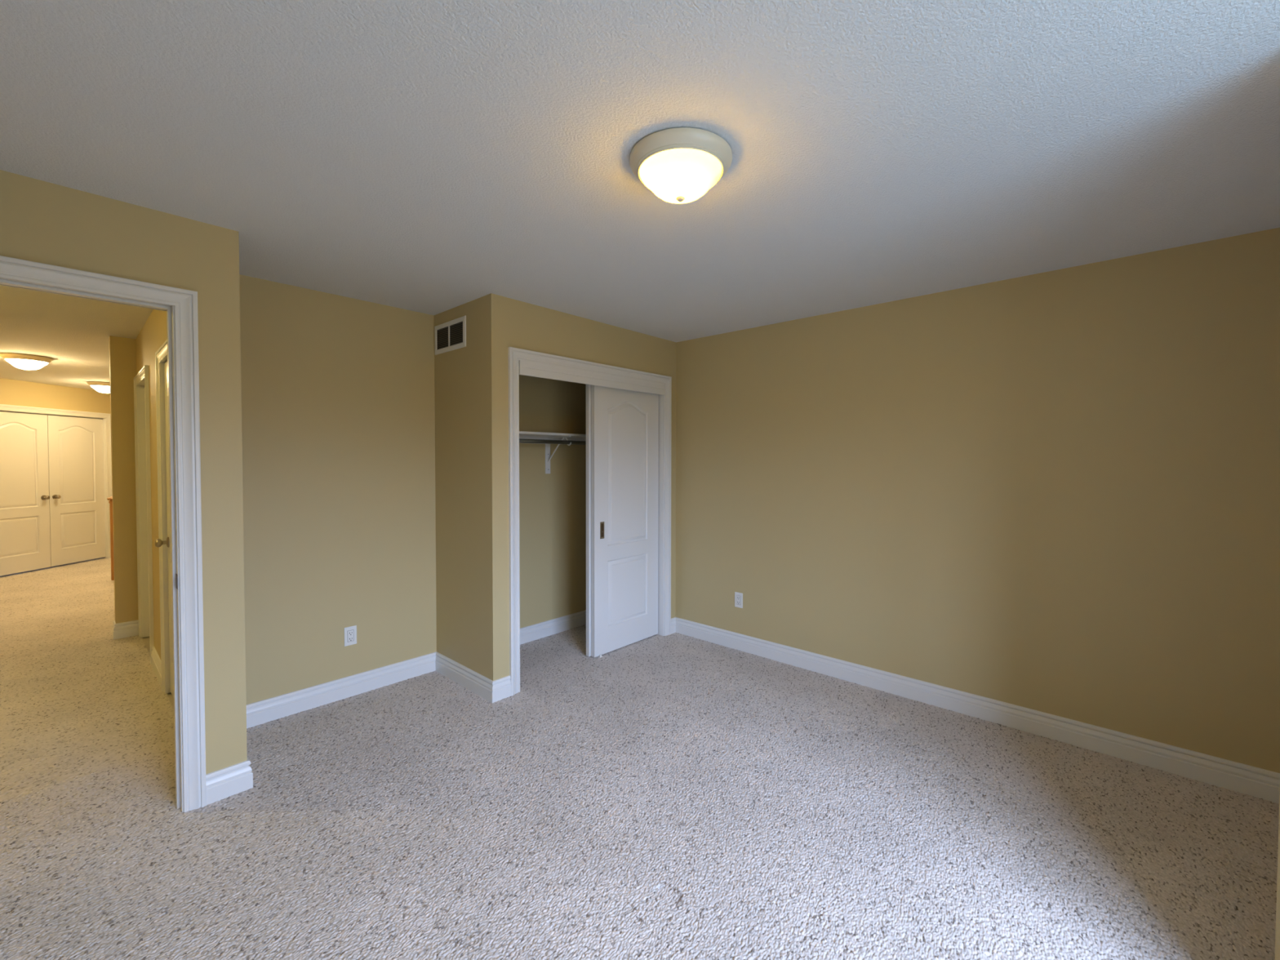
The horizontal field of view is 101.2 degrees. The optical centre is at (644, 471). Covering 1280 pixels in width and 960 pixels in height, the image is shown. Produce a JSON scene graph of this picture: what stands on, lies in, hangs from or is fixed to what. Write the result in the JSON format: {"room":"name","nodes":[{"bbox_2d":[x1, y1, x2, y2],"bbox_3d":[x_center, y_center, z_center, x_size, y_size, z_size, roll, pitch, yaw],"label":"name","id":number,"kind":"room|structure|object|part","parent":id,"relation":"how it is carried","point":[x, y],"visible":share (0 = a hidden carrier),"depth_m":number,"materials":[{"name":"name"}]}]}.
{"room":"empty bedroom","nodes":[
{"label":"empty bedroom","id":0,"kind":"room"},
{"bbox_2d":[0,377,110,575],"bbox_3d":[-7.966,0.060,7.311,0.200,2.440,3.900,0,1,-1],"label":"wall","id":1,"kind":"structure","parent":0,"point":[12,392],"depth_m":6.97,"materials":[{"name":"beige paint"}]},
{"bbox_2d":[0,411,50,576],"bbox_3d":[-7.872,0.268,6.605,0.099,2.012,0.717,0,1,-1],"label":"door","id":2,"kind":"structure","parent":1,"relation":"in","point":[24,507],"depth_m":6.67,"materials":[{"name":"white paint"}]},
{"bbox_2d":[0,404,111,558],"bbox_3d":[-7.909,0.228,6.965,0.138,2.121,1.591,0,1,-1],"label":"door frame","id":3,"kind":"structure","parent":1,"relation":"attached to","point":[2,406],"depth_m":7.68,"materials":[{"name":"white paint"}]},
{"bbox_2d":[47,415,106,566],"bbox_3d":[-7.883,0.252,7.328,0.099,2.012,0.717,0,1,-1],"label":"door","id":4,"kind":"structure","parent":1,"relation":"in","point":[75,444],"depth_m":7.29,"materials":[{"name":"white paint"}]},
{"bbox_2d":[108,335,138,623],"bbox_3d":[-4.272,0.133,4.324,0.115,2.440,0.150,1,2,42],"label":"wall","id":5,"kind":"structure","parent":0,"point":[122,351],"depth_m":4.28,"materials":[{"name":"beige paint"}]},
{"bbox_2d":[111,620,115,639],"bbox_3d":[-4.323,1.294,4.282,0.132,0.128,0.017,1,2,42],"label":"baseboard","id":6,"kind":"structure","parent":5,"relation":"attached to","point":[113,622],"depth_m":4.27,"materials":[{"name":"white paint"}]},
{"bbox_2d":[113,619,138,639],"bbox_3d":[-4.236,1.294,4.292,0.017,0.128,0.149,1,2,42],"label":"baseboard","id":7,"kind":"structure","parent":5,"relation":"attached to","point":[129,628],"depth_m":4.29,"materials":[{"name":"white paint"}]},
{"bbox_2d":[0,169,247,774],"bbox_3d":[-2.678,0.202,1.371,0.115,2.440,2.614,1,2,42],"label":"wall","id":8,"kind":"structure","parent":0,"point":[41,221],"depth_m":2.21,"materials":[{"name":"beige paint"}]},
{"bbox_2d":[0,255,206,812],"bbox_3d":[-2.203,0.338,1.899,0.157,2.145,0.911,1,2,42],"label":"door frame","id":9,"kind":"structure","parent":8,"relation":"attached to","point":[184,301],"depth_m":2.15,"materials":[{"name":"white paint"}]},
{"bbox_3d":[-1.917,0.450,2.153,0.038,0.060,0.004,1,2,42],"label":"strike plate","id":10,"kind":"part","parent":9,"relation":"part of","materials":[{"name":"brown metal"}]},
{"bbox_2d":[205,760,253,804],"bbox_3d":[-1.795,1.343,2.274,0.017,0.128,0.160,1,2,42],"label":"baseboard","id":11,"kind":"structure","parent":8,"relation":"attached to","point":[224,783],"depth_m":2.27,"materials":[{"name":"white paint"}]},
{"bbox_2d":[135,309,167,658],"bbox_3d":[-3.053,0.155,3.398,3.164,2.440,0.114,1,2,42],"label":"wall","id":12,"kind":"structure","parent":0,"point":[153,333],"depth_m":3.58,"materials":[{"name":"beige paint"}]},
{"bbox_2d":[133,364,154,663],"bbox_3d":[-3.788,0.302,4.053,0.871,2.116,0.136,1,2,42],"label":"door frame","id":13,"kind":"structure","parent":12,"relation":"attached to","point":[143,375],"depth_m":4.26,"materials":[{"name":"white paint"}]},
{"bbox_2d":[151,645,161,687],"bbox_3d":[-3.265,1.312,3.525,0.646,0.128,0.017,1,2,42],"label":"baseboard","id":14,"kind":"structure","parent":12,"relation":"attached to","point":[155,659],"depth_m":3.54,"materials":[{"name":"white paint"}]},
{"bbox_2d":[155,338,170,693],"bbox_3d":[-2.646,0.327,3.019,0.919,2.116,0.136,1,2,42],"label":"door frame","id":15,"kind":"structure","parent":12,"relation":"attached to","point":[161,354],"depth_m":3.25,"materials":[{"name":"white paint"}]},
{"bbox_2d":[154,360,173,697],"bbox_3d":[-2.679,0.358,2.983,0.762,2.030,0.099,1,2,42],"label":"door","id":16,"kind":"structure","parent":12,"relation":"in","point":[158,543],"depth_m":3.19,"materials":[{"name":"white paint"}]},
{"bbox_3d":[-2.928,0.431,3.180,0.052,0.052,0.055,1,2,42],"label":"knob","id":17,"kind":"part","parent":16,"relation":"part of","materials":[{"name":"gold metal"}]},
{"bbox_2d":[239,274,586,704],"bbox_3d":[-1.335,0.148,3.821,0.115,2.440,3.051,1,2,42],"label":"wall","id":18,"kind":"structure","parent":0,"point":[338,402],"depth_m":3.23,"materials":[{"name":"beige paint"}]},
{"bbox_2d":[246,651,436,728],"bbox_3d":[-1.836,1.322,3.199,0.017,0.128,1.190,1,2,42],"label":"baseboard","id":19,"kind":"structure","parent":18,"relation":"attached to","point":[264,711],"depth_m":3.16,"materials":[{"name":"white paint"}]},
{"bbox_2d":[344,625,356,646],"bbox_3d":[-1.807,1.009,3.230,0.008,0.115,0.070,1,2,42],"label":"wall outlet","id":20,"kind":"object","parent":18,"relation":"attached to","point":[350,633],"visible":1,"depth_m":3.23,"materials":[{"name":"white plastic"}]},
{"bbox_2d":[347,630,353,641],"bbox_3d":[-1.806,1.009,3.229,0.004,0.067,0.033,1,2,42],"label":"receptacle","id":21,"kind":"object","parent":20,"relation":"attached to","point":[350,633],"depth_m":3.23,"materials":[{"name":"white plastic"}]},
{"bbox_2d":[519,435,586,444],"bbox_3d":[-0.808,-0.255,4.293,0.018,0.057,1.628,1,2,42],"label":"cleat","id":22,"kind":"object","parent":18,"relation":"attached to","point":[520,437],"visible":0.07,"depth_m":4.31,"materials":[{"name":"white wood"}]},
{"bbox_2d":[520,609,586,644],"bbox_3d":[-0.811,1.298,4.329,0.017,0.128,1.632,1,2,42],"label":"baseboard","id":23,"kind":"structure","parent":18,"relation":"attached to","point":[551,627],"depth_m":4.37,"materials":[{"name":"white paint"}]},
{"bbox_2d":[545,435,571,473],"bbox_3d":[-0.687,-0.131,4.218,0.303,0.302,0.049,1,2,42],"label":"shelf bracket","id":24,"kind":"object","parent":18,"relation":"attached to","point":[548,458],"visible":0.9,"depth_m":4.30,"materials":[{"name":"white metal"}]},
{"bbox_3d":[-0.796,-0.104,4.317,0.008,0.245,0.049,1,2,42],"label":"wall plate","id":25,"kind":"part","parent":24,"relation":"part of","materials":[{"name":"white metal"}]},
{"bbox_2d":[519,431,586,438],"bbox_3d":[-0.703,-0.290,4.197,0.301,0.018,1.628,1,2,42],"label":"closet shelf","id":26,"kind":"object","parent":24,"relation":"on","point":[521,433],"visible":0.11,"depth_m":4.05,"materials":[{"name":"white wood"}]},
{"bbox_2d":[519,438,586,444],"bbox_3d":[-0.611,-0.229,4.114,0.060,0.060,1.628,1,2,42],"label":"hanging rod","id":27,"kind":"object","parent":24,"relation":"attached to","point":[521,440],"visible":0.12,"depth_m":3.99,"materials":[{"name":"silver metal"}]},
{"bbox_3d":[-0.684,-0.278,4.212,0.273,0.007,0.016,1,2,42],"label":"arm","id":28,"kind":"part","parent":24,"relation":"part of","materials":[{"name":"white metal"}]},
{"bbox_2d":[434,293,675,680],"bbox_3d":[-0.589,0.145,4.025,0.717,2.440,1.746,1,2,42],"label":"wall","id":29,"kind":"structure","parent":0,"point":[471,381],"depth_m":3.33,"materials":[{"name":"beige paint"}]},
{"bbox_2d":[434,315,466,355],"bbox_3d":[-1.277,-0.888,3.446,0.408,0.194,0.012,1,2,42],"label":"air vent","id":30,"kind":"object","parent":29,"relation":"in","point":[450,335],"visible":1,"depth_m":3.43,"materials":[{"name":"white plastic"}]},
{"bbox_3d":[-1.347,-0.889,3.506,0.164,0.130,0.004,1,2,42],"label":"louver panel","id":31,"kind":"part","parent":30,"relation":"part of","materials":[{"name":"grey paint"}]},
{"bbox_3d":[-1.213,-0.886,3.385,0.172,0.130,0.004,1,2,42],"label":"louver panel","id":32,"kind":"part","parent":30,"relation":"part of","materials":[{"name":"grey paint"}]},
{"bbox_2d":[435,652,493,702],"bbox_3d":[-1.177,1.318,3.392,0.734,0.128,0.017,1,2,42],"label":"baseboard","id":33,"kind":"structure","parent":29,"relation":"attached to","point":[480,685],"depth_m":3.36,"materials":[{"name":"white paint"}]},
{"bbox_2d":[492,675,511,702],"bbox_3d":[-0.870,1.323,3.198,0.017,0.128,0.141,1,2,42],"label":"baseboard","id":34,"kind":"structure","parent":29,"relation":"attached to","point":[501,688],"depth_m":3.19,"materials":[{"name":"white paint"}]},
{"bbox_2d":[586,384,591,656],"bbox_3d":[-0.180,0.353,4.107,0.033,2.000,0.710,1,2,42],"label":"door","id":35,"kind":"structure","parent":29,"relation":"in","point":[588,551],"depth_m":3.84,"materials":[{"name":"white paint"}]},
{"bbox_2d":[507,346,671,696],"bbox_3d":[-0.349,0.299,3.831,0.137,2.140,1.548,1,2,42],"label":"door frame","id":36,"kind":"structure","parent":29,"relation":"attached to","point":[515,355],"depth_m":3.52,"materials":[{"name":"white paint"}]},
{"bbox_2d":[519,360,664,395],"bbox_3d":[-0.309,-0.657,3.775,0.016,0.088,1.395,1,2,42],"label":"valance","id":37,"kind":"object","parent":29,"relation":"attached to","point":[526,368],"visible":1,"depth_m":3.67,"materials":[{"name":"white paint"}]},
{"bbox_2d":[591,385,658,657],"bbox_3d":[-0.137,0.353,4.091,0.036,2.000,0.710,1,2,42],"label":"door","id":38,"kind":"structure","parent":29,"relation":"in","point":[624,424],"depth_m":4.04,"materials":[{"name":"white paint"}]},
{"bbox_3d":[-0.313,0.433,3.876,0.004,0.124,0.041,1,2,42],"label":"finger pull","id":39,"kind":"part","parent":38,"relation":"part of","materials":[{"name":"brown metal"}]},
{"bbox_2d":[600,523,603,537],"bbox_3d":[-0.313,0.433,3.876,0.001,0.100,0.026,1,2,42],"label":"door pull","id":40,"kind":"object","parent":38,"relation":"on","point":[602,524],"depth_m":3.88,"materials":[{"name":"brown metal"}]},
{"bbox_2d":[671,617,675,634],"bbox_3d":[0.236,1.298,4.417,0.017,0.128,0.094,1,2,42],"label":"baseboard","id":41,"kind":"structure","parent":29,"relation":"attached to","point":[673,620],"depth_m":4.42,"materials":[{"name":"white paint"}]},
{"bbox_2d":[0,557,1279,959],"bbox_3d":[-3.605,1.414,4.252,13.750,0.123,5.900,1,2,42],"label":"floor","id":42,"kind":"structure","parent":0,"point":[676,796],"depth_m":2.06,"materials":[{"name":"beige carpet"}]},
{"bbox_2d":[106,496,114,580],"bbox_3d":[-6.391,0.793,6.339,0.116,1.022,0.116,1,2,42],"label":"newel post","id":43,"kind":"object","parent":42,"relation":"on","point":[109,499],"visible":0.44,"depth_m":6.29,"materials":[{"name":"brown wood"}]},
{"bbox_3d":[-6.391,0.822,6.340,0.076,0.965,0.076,1,2,42],"label":"post","id":44,"kind":"part","parent":43,"relation":"part of","materials":[{"name":"brown wood"}]},
{"bbox_2d":[0,0,1279,390],"bbox_3d":[-3.601,-1.144,4.195,13.750,0.120,5.900,1,2,42],"label":"ceiling","id":45,"kind":"structure","parent":0,"point":[428,157],"depth_m":1.61,"materials":[{"name":"white paint"}]},
{"bbox_2d":[0,352,53,370],"bbox_3d":[-5.930,-1.037,5.046,0.334,0.138,0.334,1,2,42],"label":"ceiling light","id":46,"kind":"object","parent":45,"relation":"attached to","point":[21,361],"visible":1,"depth_m":4.97,"materials":[{"name":"beige glass"}]},
{"bbox_3d":[-5.930,-1.022,5.046,0.267,0.086,0.267,1,2,42],"label":"lamp shade","id":47,"kind":"part","parent":46,"relation":"part of","materials":[{"name":"white glass"}]},
{"bbox_2d":[86,381,110,394],"bbox_3d":[-7.009,-1.079,6.833,0.334,0.138,0.334,1,2,42],"label":"ceiling light","id":48,"kind":"object","parent":45,"relation":"attached to","point":[102,387],"visible":0.64,"depth_m":6.73,"materials":[{"name":"beige glass"}]},
{"bbox_3d":[-7.009,-1.063,6.833,0.267,0.086,0.267,1,2,42],"label":"lamp shade","id":49,"kind":"part","parent":48,"relation":"part of","materials":[{"name":"white glass"}]},
{"bbox_2d":[629,127,732,203],"bbox_3d":[0.117,-0.953,1.716,0.334,0.138,0.334,1,2,42],"label":"ceiling light","id":50,"kind":"object","parent":45,"relation":"attached to","point":[679,165],"visible":1,"depth_m":1.63,"materials":[{"name":"beige glass"}]},
{"bbox_3d":[0.117,-0.938,1.717,0.267,0.086,0.267,1,2,42],"label":"lamp shade","id":51,"kind":"part","parent":50,"relation":"part of","materials":[{"name":"white glass"}]},
{"bbox_2d":[675,227,1279,773],"bbox_3d":[1.433,0.161,3.452,4.950,2.440,0.120,1,2,42],"label":"wall","id":52,"kind":"structure","parent":0,"point":[1055,492],"depth_m":2.80,"materials":[{"name":"beige paint"}]},
{"bbox_2d":[734,591,742,608],"bbox_3d":[0.721,0.985,4.029,0.070,0.115,0.008,1,2,42],"label":"wall outlet","id":53,"kind":"object","parent":52,"relation":"attached to","point":[738,596],"visible":1,"depth_m":4.03,"materials":[{"name":"white plastic"}]},
{"bbox_2d":[736,595,740,604],"bbox_3d":[0.720,0.985,4.028,0.033,0.067,0.004,1,2,42],"label":"receptacle","id":54,"kind":"object","parent":53,"relation":"attached to","point":[738,597],"depth_m":4.03,"materials":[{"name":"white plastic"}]},
{"bbox_2d":[675,617,1279,804],"bbox_3d":[1.571,1.325,3.260,3.550,0.128,0.017,1,2,42],"label":"baseboard","id":55,"kind":"structure","parent":52,"relation":"attached to","point":[1256,782],"depth_m":2.82,"materials":[{"name":"white paint"}]},
{"bbox_2d":[1275,793,1279,959],"bbox_3d":[2.326,0.206,1.530,0.745,2.440,1.530,1,2,42],"label":"wall","id":56,"kind":"structure","parent":0,"point":[1277,906],"depth_m":1.39,"materials":[{"name":"beige paint"}]}
]}

